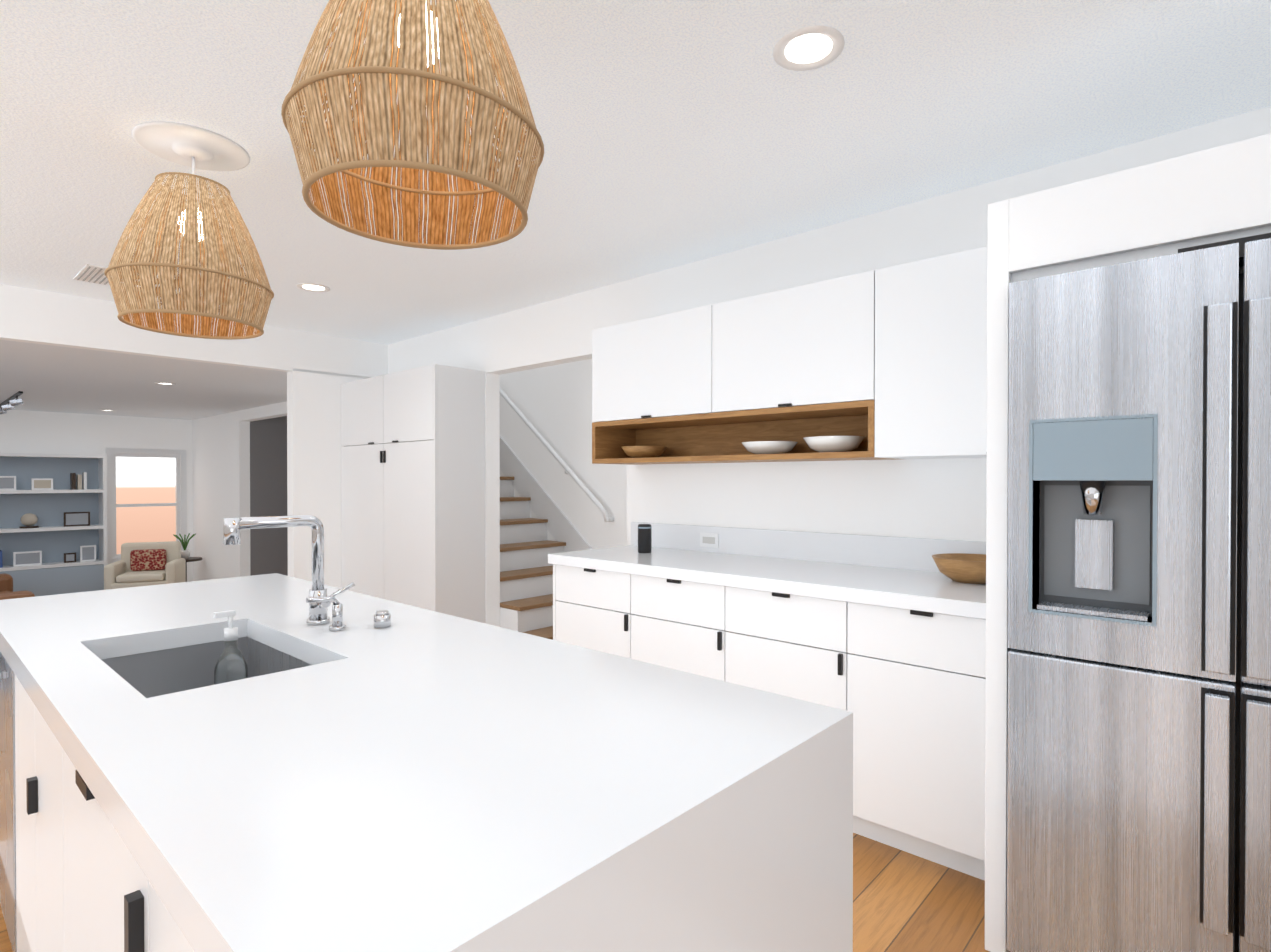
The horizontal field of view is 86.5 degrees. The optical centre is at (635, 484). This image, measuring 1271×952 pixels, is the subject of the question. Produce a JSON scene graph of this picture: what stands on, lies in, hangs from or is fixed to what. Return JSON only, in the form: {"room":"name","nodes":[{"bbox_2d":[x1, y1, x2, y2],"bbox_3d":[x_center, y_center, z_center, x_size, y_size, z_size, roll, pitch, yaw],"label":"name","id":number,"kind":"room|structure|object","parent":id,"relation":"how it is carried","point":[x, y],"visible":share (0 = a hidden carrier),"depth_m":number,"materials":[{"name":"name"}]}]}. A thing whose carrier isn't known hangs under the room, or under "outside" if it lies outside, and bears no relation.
{"room":"kitchen","nodes":[
{"label":"kitchen","id":0,"kind":"room"},
{"bbox_2d":[0,410,192,581],"bbox_3d":[-7.671,0.332,8.357,0.120,2.510,7.600,0,1,42],"label":"wall","id":1,"kind":"structure","parent":0,"point":[26,431],"depth_m":8.88,"materials":[{"name":"white paint"}]},
{"bbox_2d":[105,448,186,563],"bbox_3d":[-6.820,0.276,9.394,0.310,2.005,1.180,0,1,42],"label":"window","id":2,"kind":"structure","parent":1,"relation":"in","point":[143,495],"depth_m":9.48,"materials":[{"name":"white glass"}]},
{"bbox_2d":[0,573,275,608],"bbox_3d":[-1.762,0.389,2.438,0.001,0.050,0.876,0,1,42],"label":"countertop","id":3,"kind":"structure","parent":0,"relation":"attached to","point":[183,587],"depth_m":2.29,"materials":[{"name":"white stone"}]},
{"bbox_2d":[0,617,351,951],"bbox_3d":[-0.983,0.397,1.463,2.462,0.050,0.475,0,1,42],"label":"countertop","id":4,"kind":"structure","parent":0,"relation":"attached to","point":[205,928],"depth_m":1.19,"materials":[{"name":"white stone"}]},
{"bbox_2d":[0,284,387,419],"bbox_3d":[-5.637,-1.118,6.505,5.965,0.420,7.600,0,1,42],"label":"ceiling","id":5,"kind":"structure","parent":0,"point":[63,353],"depth_m":5.31,"materials":[{"name":"white paint"}]},
{"bbox_2d":[0,391,23,414],"bbox_3d":[-6.715,-0.850,7.227,2.000,0.127,0.108,0,1,42],"label":"track light","id":6,"kind":"object","parent":5,"relation":"attached to","point":[4,407],"visible":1,"depth_m":7.00,"materials":[{"name":"black"}]},
{"bbox_2d":[155,382,175,384],"bbox_3d":[-4.191,-0.901,6.022,0.160,0.006,0.160,0,1,42],"label":"recessed light","id":7,"kind":"object","parent":5,"relation":"in","point":[163,383],"visible":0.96,"depth_m":6.01,"materials":[{"name":"white"}]},
{"bbox_2d":[250,416,287,575],"bbox_3d":[-4.405,0.326,9.091,0.120,2.510,1.470,0,1,42],"label":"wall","id":8,"kind":"structure","parent":0,"point":[268,488],"depth_m":8.67,"materials":[{"name":"grey paint"}]},
{"bbox_2d":[287,368,371,588],"bbox_3d":[-2.474,0.344,5.657,0.120,2.530,0.793,0,1,42],"label":"wall","id":9,"kind":"structure","parent":0,"point":[314,446],"depth_m":5.44,"materials":[{"name":"white paint"}]},
{"bbox_2d":[0,833,1009,951],"bbox_3d":[-0.988,1.490,2.322,10.700,0.410,7.600,0,1,42],"label":"floor","id":10,"kind":"structure","parent":0,"point":[903,901],"depth_m":2.07,"materials":[{"name":"brown wood"}]},
{"bbox_2d":[341,364,485,623],"bbox_3d":[-1.775,0.215,5.267,1.436,2.094,0.426,0,1,42],"label":"pantry","id":11,"kind":"object","parent":10,"relation":"on","point":[413,487],"visible":0.69,"depth_m":4.88,"materials":[{"name":"white wood"}]},
{"bbox_2d":[0,581,852,951],"bbox_3d":[-0.851,0.856,1.613,2.462,0.870,0.884,0,1,42],"label":"kitchen island","id":12,"kind":"object","parent":10,"relation":"on","point":[414,779],"depth_m":0.95,"materials":[{"name":"white stone"}]},
{"bbox_2d":[213,610,247,684],"bbox_3d":[-0.975,0.447,1.628,0.069,0.286,0.070,0,1,42],"label":"bottle","id":13,"kind":"object","parent":12,"relation":"in","point":[231,665],"visible":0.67,"depth_m":1.61,"materials":[{"name":"clear glass"}]},
{"bbox_2d":[224,515,354,624],"bbox_3d":[-0.880,0.224,1.726,0.103,0.290,0.291,0,1,42],"label":"faucet","id":14,"kind":"object","parent":12,"relation":"on","point":[233,526],"visible":0.94,"depth_m":1.78,"materials":[{"name":"silver metal"}]},
{"bbox_2d":[306,596,345,630],"bbox_3d":[-0.779,0.323,1.702,0.040,0.092,0.096,0,1,42],"label":"soap dispenser","id":15,"kind":"object","parent":12,"relation":"on","point":[337,617],"visible":1,"depth_m":1.71,"materials":[{"name":"silver metal"}]},
{"bbox_2d":[374,610,390,627],"bbox_3d":[-0.659,0.349,1.756,0.042,0.040,0.042,0,1,42],"label":"switch","id":16,"kind":"object","parent":12,"relation":"on","point":[382,618],"visible":1,"depth_m":1.74,"materials":[{"name":"silver metal"}]},
{"bbox_2d":[500,436,591,639],"bbox_3d":[-1.478,-0.189,6.055,3.271,2.889,0.896,0,1,42],"label":"stair","id":17,"kind":"structure","parent":10,"relation":"on","point":[527,547],"depth_m":5.71,"materials":[{"name":"white wood"}]},
{"bbox_2d":[553,566,623,656],"bbox_3d":[-0.015,0.841,3.545,0.544,0.870,0.627,0,1,42],"label":"base cabinet","id":18,"kind":"object","parent":10,"relation":"on","point":[588,605],"depth_m":3.31,"materials":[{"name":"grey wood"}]},
{"bbox_2d":[624,574,719,679],"bbox_3d":[0.382,0.844,3.186,0.527,0.870,0.627,0,1,42],"label":"base cabinet","id":19,"kind":"object","parent":10,"relation":"on","point":[673,625],"depth_m":2.96,"materials":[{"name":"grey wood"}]},
{"bbox_2d":[720,586,839,708],"bbox_3d":[0.773,0.847,2.833,0.527,0.870,0.627,0,1,42],"label":"base cabinet","id":20,"kind":"object","parent":10,"relation":"on","point":[781,644],"depth_m":2.60,"materials":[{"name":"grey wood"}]},
{"bbox_2d":[840,602,985,880],"bbox_3d":[1.163,0.849,2.479,0.526,0.870,0.627,0,1,42],"label":"base cabinet","id":21,"kind":"object","parent":10,"relation":"on","point":[882,639],"depth_m":2.26,"materials":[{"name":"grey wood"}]},
{"bbox_2d":[548,546,985,621],"bbox_3d":[0.558,0.385,3.006,2.136,0.051,0.652,0,1,42],"label":"countertop","id":22,"kind":"structure","parent":21,"relation":"on","point":[922,591],"depth_m":2.72,"materials":[{"name":"white stone"}]},
{"bbox_2d":[638,524,651,552],"bbox_3d":[0.048,0.280,3.533,0.074,0.151,0.074,0,1,42],"label":"speaker","id":23,"kind":"object","parent":22,"relation":"on","point":[644,538],"visible":1,"depth_m":3.50},
{"bbox_2d":[932,553,985,583],"bbox_3d":[1.266,0.318,2.539,0.280,0.090,0.280,0,1,42],"label":"bowl","id":24,"kind":"object","parent":22,"relation":"on","point":[964,568],"visible":0.79,"depth_m":2.47,"materials":[{"name":"brown wood"}]},
{"bbox_2d":[985,134,1270,951],"bbox_3d":[1.633,0.259,1.867,0.984,2.060,0.897,0,1,42],"label":"enclosure","id":25,"kind":"object","parent":10,"relation":"on","point":[1175,204],"visible":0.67,"depth_m":1.75,"materials":[{"name":"white"}]},
{"bbox_2d":[1007,233,1270,951],"bbox_3d":[1.599,0.370,1.822,0.873,1.838,0.918,0,1,42],"label":"fridge","id":26,"kind":"object","parent":10,"relation":"on","point":[1139,635],"visible":1,"depth_m":1.61,"materials":[{"name":"grey metal"}]},
{"bbox_2d":[276,573,852,724],"bbox_3d":[-0.555,0.393,1.937,2.462,0.050,0.001,0,1,42],"label":"countertop","id":27,"kind":"structure","parent":0,"relation":"attached to","point":[815,714],"depth_m":1.40,"materials":[{"name":"white stone"}]},
{"bbox_2d":[0,0,1270,344],"bbox_3d":[-0.826,-1.234,0.941,8.635,0.100,5.800,0,1,42],"label":"ceiling","id":28,"kind":"structure","parent":0,"point":[676,132],"depth_m":2.19,"materials":[{"name":"white paint"}]},
{"bbox_2d":[73,264,108,284],"bbox_3d":[-3.085,-1.202,3.873,0.400,0.010,0.160,0,1,42],"label":"ceiling vent","id":29,"kind":"object","parent":28,"relation":"in","point":[90,273],"visible":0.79,"depth_m":3.87,"materials":[{"name":"white metal"}]},
{"bbox_2d":[104,121,273,339],"bbox_3d":[-1.566,-0.877,2.395,0.502,0.636,0.502,0,1,42],"label":"pendant light","id":30,"kind":"object","parent":28,"relation":"hanging from","point":[164,224],"visible":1,"depth_m":2.27,"materials":[{"name":"beige wicker"}]},
{"bbox_2d":[296,283,329,291],"bbox_3d":[-1.972,-1.206,4.135,0.190,0.006,0.190,0,1,42],"label":"recessed light","id":31,"kind":"object","parent":28,"relation":"in","point":[312,287],"visible":1,"depth_m":4.13,"materials":[{"name":"white plastic"}]},
{"bbox_2d":[281,0,543,249],"bbox_3d":[-0.439,-0.869,1.375,0.502,0.636,0.502,0,1,42],"label":"pendant light","id":32,"kind":"object","parent":28,"relation":"hanging from","point":[403,48],"visible":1,"depth_m":1.21,"materials":[{"name":"beige wicker"}]},
{"bbox_2d":[773,25,844,70],"bbox_3d":[0.472,-1.188,1.843,0.190,0.006,0.190,0,1,42],"label":"recessed light","id":33,"kind":"object","parent":28,"relation":"in","point":[809,48],"visible":1,"depth_m":1.84,"materials":[{"name":"white plastic"}]},
{"bbox_2d":[440,713,852,951],"bbox_3d":[0.064,0.402,0.786,0.001,0.050,0.876,0,1,42],"label":"countertop edge","id":34,"kind":"structure","parent":0,"relation":"attached to","point":[534,918],"depth_m":0.72,"materials":[{"name":"white stone"}]},
{"bbox_2d":[700,533,718,547],"bbox_3d":[0.389,0.293,3.567,0.120,0.075,0.007,0,1,42],"label":"outlet plates","id":35,"kind":"object","parent":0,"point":[711,540],"visible":1,"depth_m":3.56,"materials":[{"name":"white plastic"}]},
{"bbox_2d":[192,107,1270,626],"bbox_3d":[-0.680,-1.014,5.327,14.300,5.250,1.140,0,1,42],"label":"wall","id":36,"kind":"structure","parent":0,"point":[944,499],"depth_m":3.69,"materials":[{"name":"white paint"}]},
{"bbox_2d":[500,388,613,521],"bbox_3d":[-1.317,-0.925,6.444,3.004,2.438,0.093,0,1,42],"label":"stair handrail","id":37,"kind":"object","parent":36,"relation":"attached to","point":[574,476],"visible":0.54,"depth_m":5.79,"materials":[{"name":"white"}]},
{"bbox_2d":[592,305,707,464],"bbox_3d":[0.175,-0.480,3.552,0.803,0.730,0.347,0,1,42],"label":"upper cabinet","id":38,"kind":"object","parent":36,"relation":"attached to","point":[650,375],"depth_m":3.47,"materials":[{"name":"white wood"}]},
{"bbox_2d":[622,446,666,457],"bbox_3d":[0.047,-0.174,3.678,0.250,0.065,0.250,0,1,42],"label":"bowl","id":39,"kind":"object","parent":38,"relation":"in","point":[642,451],"visible":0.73,"depth_m":3.59,"materials":[{"name":"brown wood"}]},
{"bbox_2d":[708,271,867,462],"bbox_3d":[0.760,-0.476,3.023,0.775,0.730,0.347,0,1,42],"label":"upper cabinet","id":40,"kind":"object","parent":36,"relation":"attached to","point":[789,364],"depth_m":2.93,"materials":[{"name":"white wood"}]},
{"bbox_2d":[742,441,797,453],"bbox_3d":[0.626,-0.167,3.155,0.260,0.060,0.260,0,1,42],"label":"bowl","id":41,"kind":"object","parent":40,"relation":"in","point":[769,447],"visible":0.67,"depth_m":3.07,"materials":[{"name":"white ceramic"}]},
{"bbox_2d":[803,436,864,452],"bbox_3d":[0.863,-0.171,2.940,0.260,0.070,0.260,0,1,42],"label":"bowl","id":42,"kind":"object","parent":40,"relation":"in","point":[819,444],"visible":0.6,"depth_m":2.85,"materials":[{"name":"white ceramic"}]},
{"bbox_2d":[628,522,985,569],"bbox_3d":[0.770,0.290,3.240,2.136,0.135,0.019,0,1,42],"label":"backsplash","id":43,"kind":"structure","parent":36,"relation":"attached to","point":[861,550],"depth_m":3.15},
{"bbox_2d":[868,246,986,459],"bbox_3d":[1.250,-0.472,2.580,0.546,0.730,0.347,0,1,42],"label":"upper cabinet","id":44,"kind":"object","parent":36,"relation":"attached to","point":[888,363],"depth_m":2.50,"materials":[{"name":"white wood"}]},
{"bbox_3d":[-5.661,1.632,6.549,5.900,0.060,7.600,0,1,42],"label":"floor","id":45,"kind":"structure","parent":0,"visible":0},
{"bbox_2d":[0,453,107,596],"bbox_3d":[-7.475,0.473,8.242,0.320,2.230,1.590,0,1,42],"label":"bookcase","id":46,"kind":"object","parent":45,"relation":"on","point":[53,524],"visible":0.9,"depth_m":8.49,"materials":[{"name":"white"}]},
{"bbox_2d":[104,541,185,589],"bbox_3d":[-6.177,1.166,8.531,0.733,0.840,0.624,0,0,-23],"label":"armchair","id":47,"kind":"object","parent":45,"relation":"on","point":[138,564],"visible":0.71,"depth_m":8.54,"materials":[{"name":"beige fabric"}]},
{"bbox_2d":[173,533,201,581],"bbox_3d":[-6.119,1.123,9.170,0.400,0.916,0.400,0,1,42],"label":"side table","id":48,"kind":"object","parent":45,"relation":"on","point":[185,553],"visible":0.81,"depth_m":9.15,"materials":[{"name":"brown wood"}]},
{"bbox_3d":[-6.173,1.604,5.461,4.280,0.011,3.700,0,1,42],"label":"rug","id":49,"kind":"object","parent":45,"relation":"on","visible":0},
{"bbox_2d":[0,574,34,599],"bbox_3d":[-6.904,1.174,6.065,1.960,0.838,2.080,0,1,42],"label":"sofa","id":50,"kind":"object","parent":49,"relation":"on","point":[6,586],"visible":0.33,"depth_m":6.30,"materials":[{"name":"brown leather"}]}
]}

